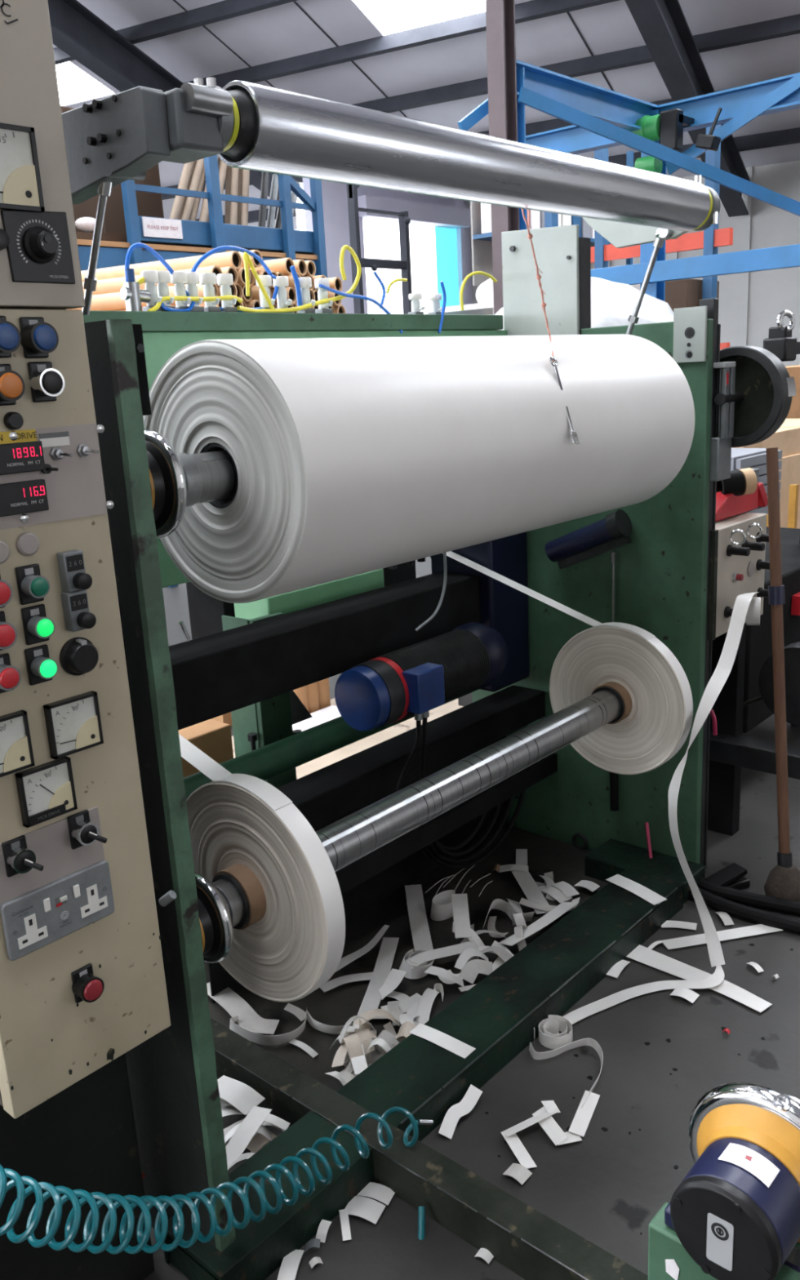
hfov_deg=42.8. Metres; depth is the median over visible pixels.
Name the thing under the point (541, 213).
carton
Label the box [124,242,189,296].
hose
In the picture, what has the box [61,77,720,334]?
roller
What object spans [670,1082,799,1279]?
motor
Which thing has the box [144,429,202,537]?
safety chuck
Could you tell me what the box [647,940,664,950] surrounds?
paper strip
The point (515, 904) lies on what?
paper strip
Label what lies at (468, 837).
cable
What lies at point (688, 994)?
paper strip
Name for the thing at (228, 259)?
cardboard tube
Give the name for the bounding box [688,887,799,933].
cable
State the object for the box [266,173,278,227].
bar
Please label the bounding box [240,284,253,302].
cardboard tube
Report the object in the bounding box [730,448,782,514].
wire basket
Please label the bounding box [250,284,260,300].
cardboard tube
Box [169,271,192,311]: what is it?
valve
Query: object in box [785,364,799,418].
cardboard box
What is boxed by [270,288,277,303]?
cardboard tube
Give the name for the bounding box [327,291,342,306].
cardboard tube
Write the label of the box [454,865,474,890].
fibre
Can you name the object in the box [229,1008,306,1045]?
paper strip
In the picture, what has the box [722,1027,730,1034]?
debris
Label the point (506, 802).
cable
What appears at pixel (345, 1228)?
paper strip
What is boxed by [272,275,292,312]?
valve
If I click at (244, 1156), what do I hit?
paper strip
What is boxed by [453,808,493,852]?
cable
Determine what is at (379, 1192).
paper strip
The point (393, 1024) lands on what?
paper strip
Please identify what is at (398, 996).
paper strip
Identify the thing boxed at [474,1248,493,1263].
paper strip
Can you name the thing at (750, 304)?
wall
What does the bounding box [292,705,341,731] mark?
sheet
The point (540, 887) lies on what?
paper strip
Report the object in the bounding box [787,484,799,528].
post
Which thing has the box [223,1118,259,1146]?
paper strip
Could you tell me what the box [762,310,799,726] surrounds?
machine
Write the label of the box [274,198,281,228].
bar
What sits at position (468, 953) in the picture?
paper strip
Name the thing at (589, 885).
paper strip
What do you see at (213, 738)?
cardboard box
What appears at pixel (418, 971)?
paper strip
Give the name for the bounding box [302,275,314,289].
cardboard tube
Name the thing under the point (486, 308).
work table
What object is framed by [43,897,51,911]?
rocker switch
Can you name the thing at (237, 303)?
cardboard tube
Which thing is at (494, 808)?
cable
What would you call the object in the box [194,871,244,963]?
safety chuck
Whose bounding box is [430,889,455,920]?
paper strip
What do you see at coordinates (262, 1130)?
paper strip
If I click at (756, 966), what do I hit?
paper strip
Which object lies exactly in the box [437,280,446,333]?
hose
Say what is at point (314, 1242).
paper strip
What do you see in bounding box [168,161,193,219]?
cardboard tube
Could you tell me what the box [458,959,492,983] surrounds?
paper strip
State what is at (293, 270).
hose
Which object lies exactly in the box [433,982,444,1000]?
paper strip
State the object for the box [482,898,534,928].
paper strip
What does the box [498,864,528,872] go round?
paper strip
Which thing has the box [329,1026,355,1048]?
paper strip
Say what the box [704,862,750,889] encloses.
foot pedal
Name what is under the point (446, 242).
curtain
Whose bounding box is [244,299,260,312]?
cardboard tube
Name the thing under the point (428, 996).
paper strip
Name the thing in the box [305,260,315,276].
cardboard tube
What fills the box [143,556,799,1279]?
floor
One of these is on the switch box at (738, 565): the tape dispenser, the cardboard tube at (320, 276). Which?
the tape dispenser
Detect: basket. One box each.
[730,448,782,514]
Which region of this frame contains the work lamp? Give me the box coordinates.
[695,107,722,151]
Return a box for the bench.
[211,711,232,726]
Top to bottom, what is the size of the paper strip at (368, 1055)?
0.057 m
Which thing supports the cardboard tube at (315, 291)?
on the cardboard tube
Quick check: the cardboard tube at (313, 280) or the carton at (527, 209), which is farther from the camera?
the carton at (527, 209)
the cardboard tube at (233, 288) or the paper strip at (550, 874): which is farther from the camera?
the cardboard tube at (233, 288)
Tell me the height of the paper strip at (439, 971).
0.033 m
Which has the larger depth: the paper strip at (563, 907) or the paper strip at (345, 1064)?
the paper strip at (563, 907)
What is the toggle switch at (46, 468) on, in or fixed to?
attached to the tall cabinet
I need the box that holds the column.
[485,0,519,315]
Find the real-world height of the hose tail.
0.134 m
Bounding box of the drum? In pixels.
[714,346,795,447]
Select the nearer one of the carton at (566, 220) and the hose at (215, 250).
the hose at (215, 250)
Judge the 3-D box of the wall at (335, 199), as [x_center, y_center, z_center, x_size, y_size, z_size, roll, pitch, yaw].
[-0.037,-5.854,17.375,0.150,5.407,3.965,10,19,41]
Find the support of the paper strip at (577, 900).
on the floor
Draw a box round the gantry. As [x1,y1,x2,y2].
[457,59,799,301]
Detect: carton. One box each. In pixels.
[480,202,491,233]
[527,208,528,226]
[528,209,540,229]
[539,211,544,228]
[558,213,560,226]
[560,213,571,226]
[571,215,581,236]
[581,217,591,238]
[591,227,594,238]
[630,284,639,290]
[664,278,719,311]
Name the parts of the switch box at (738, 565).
knob, ring handle, knob, round plate, knob, ring handle, knob, knob, knob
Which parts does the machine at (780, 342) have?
clamp arm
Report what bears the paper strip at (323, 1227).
on the floor
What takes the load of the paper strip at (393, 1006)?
on the floor
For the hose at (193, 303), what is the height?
0.025 m
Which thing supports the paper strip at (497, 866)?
on the floor
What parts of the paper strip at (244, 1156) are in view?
paper strip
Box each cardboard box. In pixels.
[177,719,233,777]
[731,418,799,457]
[778,453,799,528]
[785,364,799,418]
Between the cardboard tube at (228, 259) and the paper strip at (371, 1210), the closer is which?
the paper strip at (371, 1210)
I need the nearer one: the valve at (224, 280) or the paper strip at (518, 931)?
the valve at (224, 280)
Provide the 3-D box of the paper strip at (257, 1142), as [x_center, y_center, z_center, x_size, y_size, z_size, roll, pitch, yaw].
[-0.265,0.953,1.944,0.034,0.007,0.058,10,19,41]
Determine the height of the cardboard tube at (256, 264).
0.066 m
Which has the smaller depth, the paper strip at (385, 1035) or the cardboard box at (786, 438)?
the paper strip at (385, 1035)
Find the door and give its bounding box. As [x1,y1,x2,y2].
[357,195,471,313]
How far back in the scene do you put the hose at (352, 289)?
2.35 m
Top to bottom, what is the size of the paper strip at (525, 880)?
0.005 m
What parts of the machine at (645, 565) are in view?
plate, post, casing, guide rod, guide rod, guide rod, rail, paper strip, mounting plate, plate, clamp arm, hanger rod, paper strip, valve lever, keyhole plate, slide bracket, bracket plate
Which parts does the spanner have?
handle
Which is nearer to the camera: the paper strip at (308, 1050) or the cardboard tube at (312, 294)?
the paper strip at (308, 1050)
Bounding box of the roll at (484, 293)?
[475,278,493,302]
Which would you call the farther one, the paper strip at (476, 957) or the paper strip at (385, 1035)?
the paper strip at (476, 957)
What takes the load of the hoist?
hanging from the gantry
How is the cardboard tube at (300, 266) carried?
on the cardboard tube
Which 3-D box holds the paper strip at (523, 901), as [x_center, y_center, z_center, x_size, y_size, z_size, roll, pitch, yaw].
[0.382,0.710,2.729,0.126,0.019,0.023,2,15,19]
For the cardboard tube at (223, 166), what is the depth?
7.73 m
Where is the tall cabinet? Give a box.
[0,0,176,1279]
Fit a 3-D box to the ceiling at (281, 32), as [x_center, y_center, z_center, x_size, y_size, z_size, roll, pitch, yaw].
[-2.955,-8.107,5.846,26.000,7.300,24.990,5,17,28]
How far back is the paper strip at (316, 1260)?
1.69 m
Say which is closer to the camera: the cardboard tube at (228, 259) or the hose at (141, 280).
the hose at (141, 280)
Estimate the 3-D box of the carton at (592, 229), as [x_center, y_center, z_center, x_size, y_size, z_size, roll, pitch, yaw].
[2.089,-4.880,11.632,0.350,0.630,0.173,10,19,41]
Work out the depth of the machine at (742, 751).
3.20 m
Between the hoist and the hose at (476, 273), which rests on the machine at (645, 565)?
the hose at (476, 273)
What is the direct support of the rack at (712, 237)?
on the floor
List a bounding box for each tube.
[71,282,218,311]
[80,250,242,281]
[82,265,222,294]
[110,300,222,311]
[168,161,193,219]
[177,160,195,219]
[180,158,204,220]
[189,164,205,221]
[199,155,218,222]
[207,156,220,222]
[216,283,237,296]
[218,159,226,194]
[220,266,238,284]
[224,165,231,223]
[229,167,238,224]
[232,301,243,307]
[235,283,243,298]
[236,266,250,285]
[237,168,242,225]
[238,249,262,268]
[240,168,249,225]
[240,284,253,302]
[242,300,246,312]
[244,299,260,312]
[248,257,294,275]
[248,269,254,286]
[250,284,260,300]
[253,269,271,284]
[268,271,278,288]
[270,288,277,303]
[275,302,293,312]
[276,271,284,275]
[284,271,301,288]
[285,286,297,303]
[293,258,306,275]
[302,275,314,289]
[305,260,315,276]
[308,288,315,301]
[312,275,326,289]
[312,288,318,301]
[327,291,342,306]
[328,276,342,291]
[328,305,334,313]
[333,304,345,313]
[710,709,717,735]
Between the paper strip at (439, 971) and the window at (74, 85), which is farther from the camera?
the window at (74, 85)
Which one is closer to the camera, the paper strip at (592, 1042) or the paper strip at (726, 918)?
the paper strip at (592, 1042)
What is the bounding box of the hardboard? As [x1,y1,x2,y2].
[231,697,463,778]
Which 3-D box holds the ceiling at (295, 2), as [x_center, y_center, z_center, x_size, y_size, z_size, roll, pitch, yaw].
[-1.363,-7.989,12.679,0.024,3.364,11.575,5,17,28]
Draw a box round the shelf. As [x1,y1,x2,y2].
[468,130,633,286]
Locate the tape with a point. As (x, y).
(753, 615)
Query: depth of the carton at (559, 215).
11.01 m
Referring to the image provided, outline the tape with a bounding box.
[746,597,760,625]
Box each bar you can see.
[257,171,269,226]
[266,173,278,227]
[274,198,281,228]
[290,181,300,216]
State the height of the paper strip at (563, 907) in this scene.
0.020 m
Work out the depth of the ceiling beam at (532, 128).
15.16 m
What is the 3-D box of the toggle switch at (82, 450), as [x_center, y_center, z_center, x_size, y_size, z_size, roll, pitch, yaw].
[-0.382,-0.232,1.248,0.025,0.015,0.017,10,19,41]
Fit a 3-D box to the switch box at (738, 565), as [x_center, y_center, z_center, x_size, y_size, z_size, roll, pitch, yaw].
[0.889,0.146,2.936,0.275,0.987,0.339,10,19,41]
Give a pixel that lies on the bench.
(227, 717)
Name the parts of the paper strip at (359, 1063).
paper strip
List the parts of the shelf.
post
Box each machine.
[82,224,735,1279]
[457,526,799,779]
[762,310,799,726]
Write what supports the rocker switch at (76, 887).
attached to the tall cabinet
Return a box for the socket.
[777,850,792,867]
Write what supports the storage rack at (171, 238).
on the floor
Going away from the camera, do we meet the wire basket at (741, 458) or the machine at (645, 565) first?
the machine at (645, 565)
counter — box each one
[56,549,85,592]
[61,589,89,631]
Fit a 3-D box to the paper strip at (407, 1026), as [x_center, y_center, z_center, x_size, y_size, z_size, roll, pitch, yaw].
[0.018,0.859,2.209,0.068,0.063,0.053,2,16,20]
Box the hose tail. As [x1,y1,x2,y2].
[417,1206,425,1239]
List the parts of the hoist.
motor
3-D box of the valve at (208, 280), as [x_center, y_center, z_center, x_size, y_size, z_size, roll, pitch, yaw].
[-0.391,-0.718,2.112,0.047,0.079,0.033,10,19,41]
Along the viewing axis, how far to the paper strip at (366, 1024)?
2.21 m
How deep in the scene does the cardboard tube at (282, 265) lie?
4.22 m
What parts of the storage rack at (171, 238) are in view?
rack post, rack post, rail, rack post, rack post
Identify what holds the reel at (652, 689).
on the shaft at (345, 841)
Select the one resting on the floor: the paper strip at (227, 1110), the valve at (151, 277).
the paper strip at (227, 1110)
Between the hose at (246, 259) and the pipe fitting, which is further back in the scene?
the hose at (246, 259)
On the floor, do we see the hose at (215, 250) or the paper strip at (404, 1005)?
the paper strip at (404, 1005)
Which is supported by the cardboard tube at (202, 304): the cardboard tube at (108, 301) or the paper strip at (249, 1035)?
the cardboard tube at (108, 301)
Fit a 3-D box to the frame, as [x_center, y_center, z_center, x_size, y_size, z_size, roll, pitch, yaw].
[-0.145,-3.415,11.512,0.139,3.657,0.885,10,19,41]
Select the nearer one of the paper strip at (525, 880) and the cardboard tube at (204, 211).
the paper strip at (525, 880)
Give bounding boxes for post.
[766,514,768,526]
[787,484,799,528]
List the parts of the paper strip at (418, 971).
paper strip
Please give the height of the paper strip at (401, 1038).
0.028 m
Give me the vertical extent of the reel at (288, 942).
0.393 m
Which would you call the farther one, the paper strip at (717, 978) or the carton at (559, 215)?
the carton at (559, 215)
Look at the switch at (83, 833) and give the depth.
1.31 m
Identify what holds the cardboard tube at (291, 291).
on the cardboard tube
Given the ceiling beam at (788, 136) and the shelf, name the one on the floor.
the shelf
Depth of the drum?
2.58 m
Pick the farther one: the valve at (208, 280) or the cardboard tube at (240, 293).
the cardboard tube at (240, 293)
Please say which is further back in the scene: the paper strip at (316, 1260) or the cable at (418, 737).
the cable at (418, 737)
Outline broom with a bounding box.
[764,447,799,902]
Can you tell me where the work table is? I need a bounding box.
[425,301,493,315]
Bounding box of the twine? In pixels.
[520,208,554,362]
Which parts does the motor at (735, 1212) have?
maker plate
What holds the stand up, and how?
on the floor
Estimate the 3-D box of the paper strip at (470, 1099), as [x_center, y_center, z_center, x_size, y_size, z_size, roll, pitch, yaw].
[0.117,0.923,1.998,0.034,0.032,0.130,7,18,35]
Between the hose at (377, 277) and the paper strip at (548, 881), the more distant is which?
the paper strip at (548, 881)
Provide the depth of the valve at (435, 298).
2.64 m
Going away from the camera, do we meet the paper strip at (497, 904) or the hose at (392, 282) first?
the hose at (392, 282)
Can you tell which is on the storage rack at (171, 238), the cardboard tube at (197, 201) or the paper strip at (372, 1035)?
the cardboard tube at (197, 201)
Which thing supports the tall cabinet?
on the floor
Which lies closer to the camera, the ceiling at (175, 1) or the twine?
the twine
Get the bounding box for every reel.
[186,781,345,1002]
[549,626,693,774]
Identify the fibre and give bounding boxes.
[425,874,455,893]
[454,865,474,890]
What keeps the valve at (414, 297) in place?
on the machine at (645, 565)
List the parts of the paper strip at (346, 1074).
paper strip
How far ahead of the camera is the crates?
7.69 m
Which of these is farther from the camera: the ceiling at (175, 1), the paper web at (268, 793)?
the ceiling at (175, 1)
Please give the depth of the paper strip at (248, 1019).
2.34 m
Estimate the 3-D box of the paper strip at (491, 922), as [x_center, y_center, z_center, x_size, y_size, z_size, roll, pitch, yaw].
[0.249,0.749,2.650,0.038,0.030,0.129,-6,15,-10]
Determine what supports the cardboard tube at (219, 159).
on the storage rack at (171, 238)
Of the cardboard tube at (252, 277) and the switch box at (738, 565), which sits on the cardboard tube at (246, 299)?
the cardboard tube at (252, 277)
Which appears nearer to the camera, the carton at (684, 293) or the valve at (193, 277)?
the valve at (193, 277)
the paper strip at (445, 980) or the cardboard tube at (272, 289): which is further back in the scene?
the cardboard tube at (272, 289)
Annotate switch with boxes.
[1,835,44,877]
[40,463,58,474]
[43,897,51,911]
[49,447,72,460]
[59,895,67,902]
[66,809,106,849]
[72,884,80,897]
[76,444,98,457]
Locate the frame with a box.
[346,183,412,314]
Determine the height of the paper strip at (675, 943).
0.001 m
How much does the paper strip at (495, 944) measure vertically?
0.018 m
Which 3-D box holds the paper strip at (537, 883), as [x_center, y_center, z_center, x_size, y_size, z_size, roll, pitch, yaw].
[0.425,0.699,2.849,0.038,0.003,0.156,-13,18,-34]
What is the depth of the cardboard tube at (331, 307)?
4.52 m
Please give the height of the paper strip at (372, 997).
0.031 m
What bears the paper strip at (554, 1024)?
on the floor
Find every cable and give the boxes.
[395,720,421,791]
[419,717,427,779]
[420,800,506,862]
[425,799,508,863]
[426,789,525,869]
[429,796,513,863]
[429,806,495,857]
[433,804,500,857]
[439,812,485,850]
[450,815,479,845]
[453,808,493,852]
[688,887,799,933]
[697,878,799,915]
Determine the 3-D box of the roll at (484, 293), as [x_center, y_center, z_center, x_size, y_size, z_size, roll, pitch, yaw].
[0.888,-3.287,9.642,0.260,0.260,0.636,-4,15,-3]
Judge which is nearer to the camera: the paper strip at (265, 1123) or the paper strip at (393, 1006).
the paper strip at (265, 1123)
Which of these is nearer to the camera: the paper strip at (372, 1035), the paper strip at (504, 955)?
the paper strip at (372, 1035)
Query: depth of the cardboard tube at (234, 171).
7.76 m
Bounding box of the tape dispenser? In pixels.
[715,467,768,521]
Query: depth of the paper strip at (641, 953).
2.43 m
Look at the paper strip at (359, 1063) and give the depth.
2.11 m
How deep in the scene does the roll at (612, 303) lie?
4.55 m
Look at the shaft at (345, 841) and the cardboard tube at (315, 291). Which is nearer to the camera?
the shaft at (345, 841)
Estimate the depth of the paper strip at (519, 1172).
1.85 m
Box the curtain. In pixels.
[435,226,458,306]
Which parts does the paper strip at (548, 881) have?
paper strip, paper strip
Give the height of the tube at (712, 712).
0.077 m
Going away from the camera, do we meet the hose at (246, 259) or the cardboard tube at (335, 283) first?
the hose at (246, 259)
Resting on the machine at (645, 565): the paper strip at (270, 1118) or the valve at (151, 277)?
the valve at (151, 277)
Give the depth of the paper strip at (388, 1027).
2.23 m
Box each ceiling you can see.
[53,0,799,230]
[173,0,275,88]
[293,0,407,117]
[566,12,613,90]
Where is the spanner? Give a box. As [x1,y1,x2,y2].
[549,355,579,444]
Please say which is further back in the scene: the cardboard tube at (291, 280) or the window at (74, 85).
the window at (74, 85)
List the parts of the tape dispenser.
handle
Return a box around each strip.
[206,982,279,1034]
[217,1075,265,1115]
[220,1097,233,1106]
[221,1105,248,1116]
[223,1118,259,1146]
[224,1122,275,1142]
[225,1106,271,1169]
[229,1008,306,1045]
[246,1132,277,1153]
[262,1120,284,1131]
[264,1113,289,1130]
[276,1248,304,1279]
[284,1003,306,1021]
[288,1038,318,1057]
[304,1238,320,1252]
[306,1010,370,1034]
[308,1256,323,1268]
[315,1219,331,1243]
[320,972,373,992]
[325,1071,346,1084]
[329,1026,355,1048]
[331,1042,347,1066]
[334,924,389,972]
[338,1015,377,1044]
[338,1208,351,1240]
[339,1027,374,1085]
[342,1033,367,1074]
[343,1052,373,1066]
[344,1195,386,1224]
[352,1008,399,1026]
[356,937,406,1015]
[356,1182,395,1205]
[358,1019,373,1039]
[360,1030,377,1043]
[360,1030,382,1063]
[364,1037,391,1056]
[366,1044,383,1064]
[376,1029,399,1053]
[380,992,422,1013]
[382,1022,396,1044]
[386,991,409,1001]
[386,1000,419,1026]
[392,1020,400,1026]
[395,1021,416,1039]
[395,1033,405,1043]
[399,940,479,978]
[399,987,439,1025]
[404,884,433,951]
[405,1001,419,1020]
[424,965,464,986]
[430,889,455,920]
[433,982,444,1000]
[437,969,463,984]
[438,1084,482,1139]
[451,893,484,946]
[452,922,474,933]
[454,947,488,969]
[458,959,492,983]
[458,983,476,991]
[460,929,506,943]
[466,946,496,963]
[468,955,479,961]
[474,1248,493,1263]
[480,946,512,961]
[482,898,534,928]
[487,915,508,937]
[491,940,510,951]
[492,863,500,871]
[492,947,513,971]
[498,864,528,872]
[498,902,578,946]
[501,1090,599,1168]
[502,1163,532,1185]
[506,897,523,913]
[511,871,549,914]
[511,912,526,926]
[514,924,527,951]
[515,848,527,866]
[519,897,556,911]
[528,1038,603,1108]
[533,1014,572,1048]
[535,881,571,902]
[536,884,546,889]
[538,875,579,902]
[541,871,553,894]
[562,964,724,1024]
[566,897,580,911]
[574,880,599,892]
[605,960,630,977]
[626,944,772,1012]
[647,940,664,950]
[661,920,697,929]
[661,924,783,949]
[667,591,759,967]
[670,986,699,1003]
[715,911,733,925]
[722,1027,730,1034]
[746,961,764,972]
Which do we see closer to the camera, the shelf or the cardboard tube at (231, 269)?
the cardboard tube at (231, 269)
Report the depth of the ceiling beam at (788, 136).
15.03 m
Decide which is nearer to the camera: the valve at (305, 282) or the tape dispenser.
the valve at (305, 282)
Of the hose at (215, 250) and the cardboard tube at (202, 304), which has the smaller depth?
the hose at (215, 250)
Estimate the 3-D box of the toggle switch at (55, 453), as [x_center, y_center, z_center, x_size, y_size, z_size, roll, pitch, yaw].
[-0.406,-0.223,1.222,0.025,0.015,0.017,10,19,41]
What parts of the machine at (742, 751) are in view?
casing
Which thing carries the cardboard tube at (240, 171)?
on the storage rack at (171, 238)
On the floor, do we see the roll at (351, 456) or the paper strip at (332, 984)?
the paper strip at (332, 984)
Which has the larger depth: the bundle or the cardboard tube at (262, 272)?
the bundle
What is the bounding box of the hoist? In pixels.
[631,108,693,173]
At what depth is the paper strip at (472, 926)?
2.64 m
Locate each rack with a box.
[75,154,327,587]
[544,124,733,350]
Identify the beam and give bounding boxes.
[47,0,302,215]
[53,0,297,65]
[161,87,733,199]
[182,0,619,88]
[195,127,799,223]
[351,13,799,113]
[624,0,751,217]
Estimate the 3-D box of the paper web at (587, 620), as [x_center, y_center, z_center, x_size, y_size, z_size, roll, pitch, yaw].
[0.300,-0.232,2.741,0.832,0.360,0.040,10,19,41]
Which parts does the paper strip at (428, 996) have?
paper strip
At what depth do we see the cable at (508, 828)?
2.94 m
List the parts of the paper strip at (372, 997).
paper strip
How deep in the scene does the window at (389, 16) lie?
12.77 m
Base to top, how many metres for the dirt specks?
0.001 m
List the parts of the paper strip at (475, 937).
paper strip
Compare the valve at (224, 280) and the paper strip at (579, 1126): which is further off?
the valve at (224, 280)
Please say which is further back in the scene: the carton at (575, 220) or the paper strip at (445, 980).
the carton at (575, 220)
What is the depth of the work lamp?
6.38 m
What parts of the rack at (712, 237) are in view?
post, post, post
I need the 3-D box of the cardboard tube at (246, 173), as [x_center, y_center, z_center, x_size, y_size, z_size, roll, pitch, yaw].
[-1.199,-3.637,7.928,0.058,1.128,0.744,-2,15,3]
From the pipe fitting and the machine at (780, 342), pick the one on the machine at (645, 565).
the pipe fitting
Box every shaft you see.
[189,450,237,503]
[212,689,620,926]
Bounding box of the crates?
[60,105,164,235]
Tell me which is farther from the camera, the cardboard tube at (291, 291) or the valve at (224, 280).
the cardboard tube at (291, 291)
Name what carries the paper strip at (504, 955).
on the floor
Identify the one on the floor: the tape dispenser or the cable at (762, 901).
the cable at (762, 901)
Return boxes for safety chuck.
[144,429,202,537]
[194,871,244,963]
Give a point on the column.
(500, 14)
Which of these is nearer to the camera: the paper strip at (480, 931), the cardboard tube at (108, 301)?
the paper strip at (480, 931)
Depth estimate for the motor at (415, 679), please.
2.42 m
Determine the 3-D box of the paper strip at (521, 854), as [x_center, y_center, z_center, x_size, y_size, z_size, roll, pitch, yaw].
[0.357,0.655,2.996,0.034,0.005,0.188,-1,15,7]
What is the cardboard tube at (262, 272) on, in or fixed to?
on the cardboard tube at (255, 290)
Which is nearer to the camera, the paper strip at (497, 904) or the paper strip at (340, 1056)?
the paper strip at (340, 1056)
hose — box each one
[0,1106,433,1254]
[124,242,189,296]
[136,276,144,284]
[146,295,243,311]
[160,301,195,311]
[191,245,271,275]
[220,273,278,312]
[236,244,361,312]
[243,251,275,310]
[289,265,302,306]
[319,284,403,333]
[373,271,385,308]
[386,278,407,293]
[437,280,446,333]
[459,271,497,310]
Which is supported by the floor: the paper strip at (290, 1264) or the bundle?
the paper strip at (290, 1264)
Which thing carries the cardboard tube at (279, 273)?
on the cardboard tube at (272, 289)
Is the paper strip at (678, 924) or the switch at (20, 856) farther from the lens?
the paper strip at (678, 924)
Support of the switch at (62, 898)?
attached to the tall cabinet
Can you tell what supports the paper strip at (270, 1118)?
on the paper strip at (265, 1123)
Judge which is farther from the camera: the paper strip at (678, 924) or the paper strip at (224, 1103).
the paper strip at (678, 924)
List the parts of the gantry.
gantry post, gantry post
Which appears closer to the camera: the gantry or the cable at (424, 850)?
the cable at (424, 850)
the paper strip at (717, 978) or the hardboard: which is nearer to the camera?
the paper strip at (717, 978)
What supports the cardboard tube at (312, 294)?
on the cardboard tube
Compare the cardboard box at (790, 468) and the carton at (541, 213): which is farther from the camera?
the carton at (541, 213)
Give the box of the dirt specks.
[484,857,793,1234]
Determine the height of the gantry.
3.092 m
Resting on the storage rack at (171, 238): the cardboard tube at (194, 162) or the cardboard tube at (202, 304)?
the cardboard tube at (194, 162)
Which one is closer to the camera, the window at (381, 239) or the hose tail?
the hose tail
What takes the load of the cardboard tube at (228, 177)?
on the storage rack at (171, 238)
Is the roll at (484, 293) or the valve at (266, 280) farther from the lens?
the roll at (484, 293)
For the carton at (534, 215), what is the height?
0.570 m
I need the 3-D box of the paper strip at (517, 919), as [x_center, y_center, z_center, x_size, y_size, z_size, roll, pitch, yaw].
[0.309,0.733,2.652,0.034,0.051,0.058,-6,15,-12]
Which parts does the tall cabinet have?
legend plate, knob, knob, legend plate, legend plate, legend plate, legend plate, dial plate, pointer knob, legend plate, door, switch panel, switch panel, rotary knob, counter knob, legend plate, door, counter knob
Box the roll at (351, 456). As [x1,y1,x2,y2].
[142,333,694,603]
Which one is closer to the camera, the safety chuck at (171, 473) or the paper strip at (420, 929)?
the safety chuck at (171, 473)
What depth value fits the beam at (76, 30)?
13.33 m
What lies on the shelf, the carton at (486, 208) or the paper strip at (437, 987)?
the carton at (486, 208)
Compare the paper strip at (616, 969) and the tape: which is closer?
the paper strip at (616, 969)
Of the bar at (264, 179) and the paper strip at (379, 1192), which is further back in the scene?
the bar at (264, 179)
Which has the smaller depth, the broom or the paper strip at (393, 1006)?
the paper strip at (393, 1006)
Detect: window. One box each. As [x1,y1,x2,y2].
[55,61,113,105]
[295,182,437,314]
[353,0,485,35]
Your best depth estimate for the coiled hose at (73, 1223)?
1.44 m
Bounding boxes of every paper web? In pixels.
[178,733,292,810]
[442,551,655,639]
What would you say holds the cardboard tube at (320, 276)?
on the cardboard tube at (315, 291)
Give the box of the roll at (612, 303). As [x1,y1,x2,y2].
[494,276,673,329]
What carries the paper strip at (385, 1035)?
on the floor
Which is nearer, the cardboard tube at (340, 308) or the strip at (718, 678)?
the strip at (718, 678)
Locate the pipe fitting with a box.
[120,268,151,311]
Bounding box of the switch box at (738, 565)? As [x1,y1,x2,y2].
[706,512,769,835]
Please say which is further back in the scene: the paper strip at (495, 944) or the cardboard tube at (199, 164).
the cardboard tube at (199, 164)
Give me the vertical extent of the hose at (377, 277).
0.086 m
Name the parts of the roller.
rod, arm plate, rod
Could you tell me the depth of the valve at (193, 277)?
2.07 m
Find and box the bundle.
[75,217,95,232]
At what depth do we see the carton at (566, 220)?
11.10 m
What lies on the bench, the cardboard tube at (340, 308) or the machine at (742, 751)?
the cardboard tube at (340, 308)
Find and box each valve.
[140,270,163,311]
[155,270,175,311]
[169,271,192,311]
[184,271,204,311]
[199,272,221,311]
[216,273,237,311]
[255,275,275,309]
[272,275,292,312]
[297,276,315,313]
[314,277,333,313]
[408,293,425,314]
[428,293,442,314]
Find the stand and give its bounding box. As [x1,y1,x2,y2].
[648,1202,799,1279]
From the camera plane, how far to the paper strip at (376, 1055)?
2.18 m
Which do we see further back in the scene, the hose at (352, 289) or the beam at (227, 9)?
the beam at (227, 9)
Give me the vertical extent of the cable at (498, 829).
0.167 m
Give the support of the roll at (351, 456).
on the shaft at (219, 478)
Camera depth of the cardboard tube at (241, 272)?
3.94 m
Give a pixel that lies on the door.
(459, 217)
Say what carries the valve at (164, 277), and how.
on the machine at (645, 565)
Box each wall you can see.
[302,177,472,313]
[469,160,799,366]
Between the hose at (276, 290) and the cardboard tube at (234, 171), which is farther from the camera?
the cardboard tube at (234, 171)
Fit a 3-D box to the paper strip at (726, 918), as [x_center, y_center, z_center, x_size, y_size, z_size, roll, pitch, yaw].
[0.846,0.723,2.657,0.025,0.007,0.067,-4,15,-4]
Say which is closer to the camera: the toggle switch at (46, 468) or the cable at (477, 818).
the toggle switch at (46, 468)
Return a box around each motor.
[334,622,507,731]
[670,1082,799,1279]
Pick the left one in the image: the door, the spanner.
the door
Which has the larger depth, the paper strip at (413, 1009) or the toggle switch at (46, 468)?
the paper strip at (413, 1009)

